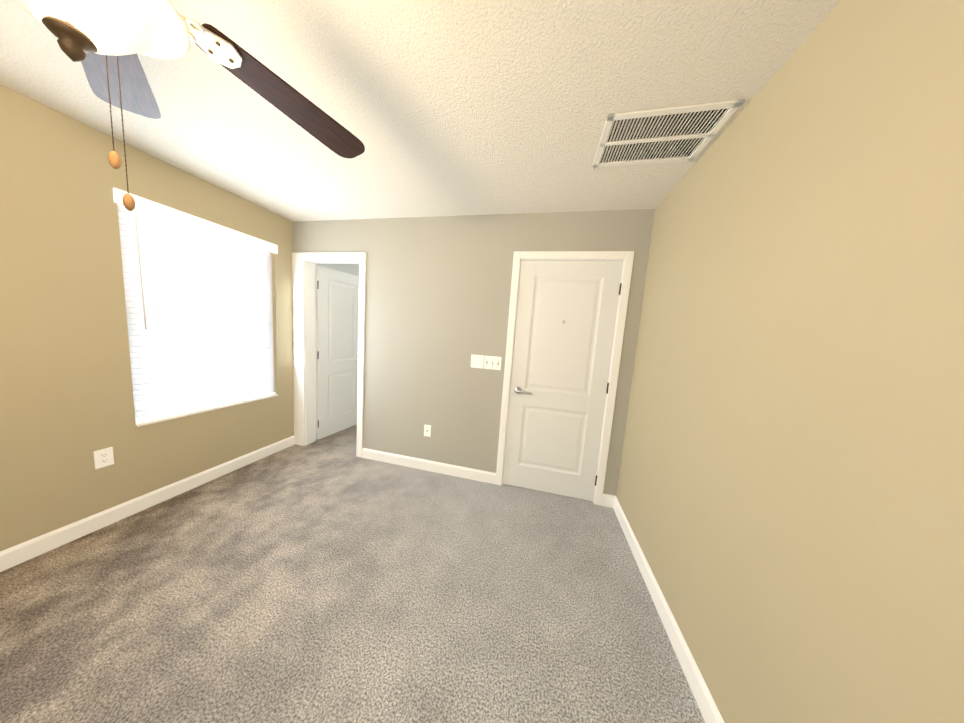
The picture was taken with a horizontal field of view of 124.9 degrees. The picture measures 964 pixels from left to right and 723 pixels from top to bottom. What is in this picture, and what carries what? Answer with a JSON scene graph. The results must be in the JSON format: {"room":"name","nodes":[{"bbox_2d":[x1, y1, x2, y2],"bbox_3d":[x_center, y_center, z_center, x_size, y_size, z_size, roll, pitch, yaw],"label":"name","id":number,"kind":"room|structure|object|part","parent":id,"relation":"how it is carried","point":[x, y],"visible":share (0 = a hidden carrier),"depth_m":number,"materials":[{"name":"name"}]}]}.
{"room":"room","nodes":[
{"label":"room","id":0,"kind":"room"},
{"bbox_2d":[0,84,358,550],"bbox_3d":[-2.356,-0.182,1.886,0.154,2.440,5.665,5,6,12],"label":"wall","id":1,"kind":"structure","parent":0,"point":[67,410],"depth_m":1.49,"materials":[{"name":"beige paint"}]},
{"bbox_2d":[93,447,113,468],"bbox_3d":[-2.414,0.616,1.606,0.009,0.118,0.072,5,6,12],"label":"electrical outlet","id":2,"kind":"object","parent":1,"relation":"attached to","point":[103,457],"visible":1,"depth_m":1.60,"materials":[{"name":"white plastic"}]},
{"bbox_2d":[0,436,294,571],"bbox_3d":[-2.555,1.063,1.147,0.014,0.105,3.615,5,6,12],"label":"baseboard","id":3,"kind":"structure","parent":1,"relation":"attached to","point":[13,556],"depth_m":1.69,"materials":[{"name":"white wood"}]},
{"bbox_2d":[113,188,277,422],"bbox_3d":[-2.236,-0.366,2.112,0.087,1.512,0.984,5,6,12],"label":"window blinds","id":4,"kind":"object","parent":1,"relation":"attached to","point":[199,309],"visible":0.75,"depth_m":1.97,"materials":[{"name":"white plastic"}]},
{"bbox_2d":[136,249,277,426],"bbox_3d":[-2.276,-0.354,2.122,0.147,1.520,0.960,5,6,12],"label":"window","id":5,"kind":"structure","parent":1,"relation":"attached to","point":[194,412],"depth_m":2.05,"materials":[{"name":"white plastic"}]},
{"bbox_2d":[0,424,704,722],"bbox_3d":[-0.724,1.217,1.615,3.800,0.050,5.715,5,6,12],"label":"floor","id":6,"kind":"structure","parent":0,"point":[332,578],"depth_m":1.24,"materials":[{"name":"carpet"}]},
{"bbox_2d":[0,0,839,221],"bbox_3d":[-0.750,-1.196,0.477,3.800,0.100,3.935,5,6,12],"label":"ceiling","id":7,"kind":"structure","parent":0,"point":[436,108],"depth_m":1.10,"materials":[{"name":"white paint"}]},
{"bbox_2d":[15,0,364,210],"bbox_3d":[-0.785,-0.762,0.505,1.258,0.771,1.278,5,6,12],"label":"ceiling fan","id":8,"kind":"object","parent":7,"relation":"hanging from","point":[104,42],"visible":1,"depth_m":0.65,"materials":[{"name":"brown wood"}]},
{"bbox_3d":[-0.826,-0.717,0.501,0.324,0.114,0.324,5,6,12],"label":"lamp shade","id":9,"kind":"part","parent":8,"relation":"part of","materials":[{"name":"white glass"}]},
{"bbox_3d":[-0.657,-0.871,0.831,0.144,0.026,0.570,7,7,24],"label":"blade","id":10,"kind":"part","parent":8,"relation":"part of","materials":[{"name":"brown wood"}]},
{"bbox_2d":[592,99,744,167],"bbox_3d":[0.871,-1.159,1.258,0.520,0.099,0.360,5,6,12],"label":"ceiling vent","id":11,"kind":"object","parent":7,"relation":"in","point":[674,134],"visible":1,"depth_m":1.26,"materials":[{"name":"white metal"}]},
{"bbox_2d":[293,209,654,495],"bbox_3d":[-0.337,-0.103,2.450,3.550,2.440,0.120,5,6,12],"label":"wall","id":12,"kind":"structure","parent":0,"point":[437,299],"depth_m":2.37,"materials":[{"name":"beige paint"}]},
{"bbox_2d":[292,252,365,457],"bbox_3d":[-1.635,-0.068,2.755,0.894,2.123,0.158,5,6,12],"label":"door frame","id":13,"kind":"structure","parent":12,"relation":"attached to","point":[304,314],"depth_m":2.73,"materials":[{"name":"white wood"}]},
{"bbox_2d":[316,265,358,439],"bbox_3d":[-1.804,-0.098,3.222,0.144,2.034,0.678,6,7,18],"label":"open door","id":14,"kind":"structure","parent":12,"relation":"in","point":[337,302],"depth_m":3.13,"materials":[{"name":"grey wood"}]},
{"bbox_2d":[424,424,430,436],"bbox_3d":[-0.545,0.690,2.506,0.072,0.118,0.009,5,6,12],"label":"electrical outlet","id":15,"kind":"object","parent":12,"relation":"attached to","point":[427,430],"visible":1,"depth_m":2.50,"materials":[{"name":"white plastic"}]},
{"bbox_2d":[362,448,495,483],"bbox_3d":[-0.575,1.047,2.544,1.458,0.105,0.014,5,6,12],"label":"baseboard","id":16,"kind":"structure","parent":12,"relation":"attached to","point":[443,468],"depth_m":2.52,"materials":[{"name":"white wood"}]},
{"bbox_2d":[471,354,483,368],"bbox_3d":[-0.044,0.000,2.323,0.122,0.122,0.014,5,6,12],"label":"switch plate","id":17,"kind":"object","parent":12,"relation":"attached to","point":[477,361],"visible":1,"depth_m":2.32,"materials":[{"name":"white plastic"}]},
{"bbox_2d":[484,356,501,369],"bbox_3d":[0.096,0.013,2.289,0.157,0.122,0.020,5,6,12],"label":"switch plate","id":18,"kind":"object","parent":12,"relation":"attached to","point":[492,362],"visible":1,"depth_m":2.29,"materials":[{"name":"white plastic"}]},
{"bbox_2d":[503,260,622,500],"bbox_3d":[0.665,0.180,2.203,0.811,2.046,0.144,5,6,12],"label":"closed door","id":19,"kind":"structure","parent":12,"relation":"in","point":[565,323],"depth_m":2.18,"materials":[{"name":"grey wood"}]},
{"bbox_2d":[495,251,634,505],"bbox_3d":[0.672,0.148,2.243,0.938,2.127,0.158,5,6,12],"label":"door frame","id":20,"kind":"structure","parent":12,"relation":"attached to","point":[626,257],"depth_m":2.12,"materials":[{"name":"white wood"}]},
{"bbox_2d":[616,0,963,722],"bbox_3d":[0.880,0.229,0.198,0.150,2.440,3.765,5,6,12],"label":"wall","id":21,"kind":"structure","parent":0,"point":[790,490],"depth_m":0.69,"materials":[{"name":"beige paint"}]},
{"bbox_2d":[608,495,724,722],"bbox_3d":[0.724,1.371,0.419,0.040,0.105,3.615,5,6,12],"label":"baseboard","id":22,"kind":"structure","parent":21,"relation":"attached to","point":[707,706],"depth_m":1.20,"materials":[{"name":"white wood"}]},
{"label":"outside","id":23,"kind":"structure","parent":0,"visible":0},
{"bbox_2d":[118,204,257,248],"bbox_3d":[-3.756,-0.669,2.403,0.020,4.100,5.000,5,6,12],"label":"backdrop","id":24,"kind":"structure","parent":23,"point":[185,225],"depth_m":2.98,"materials":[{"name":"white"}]}
]}

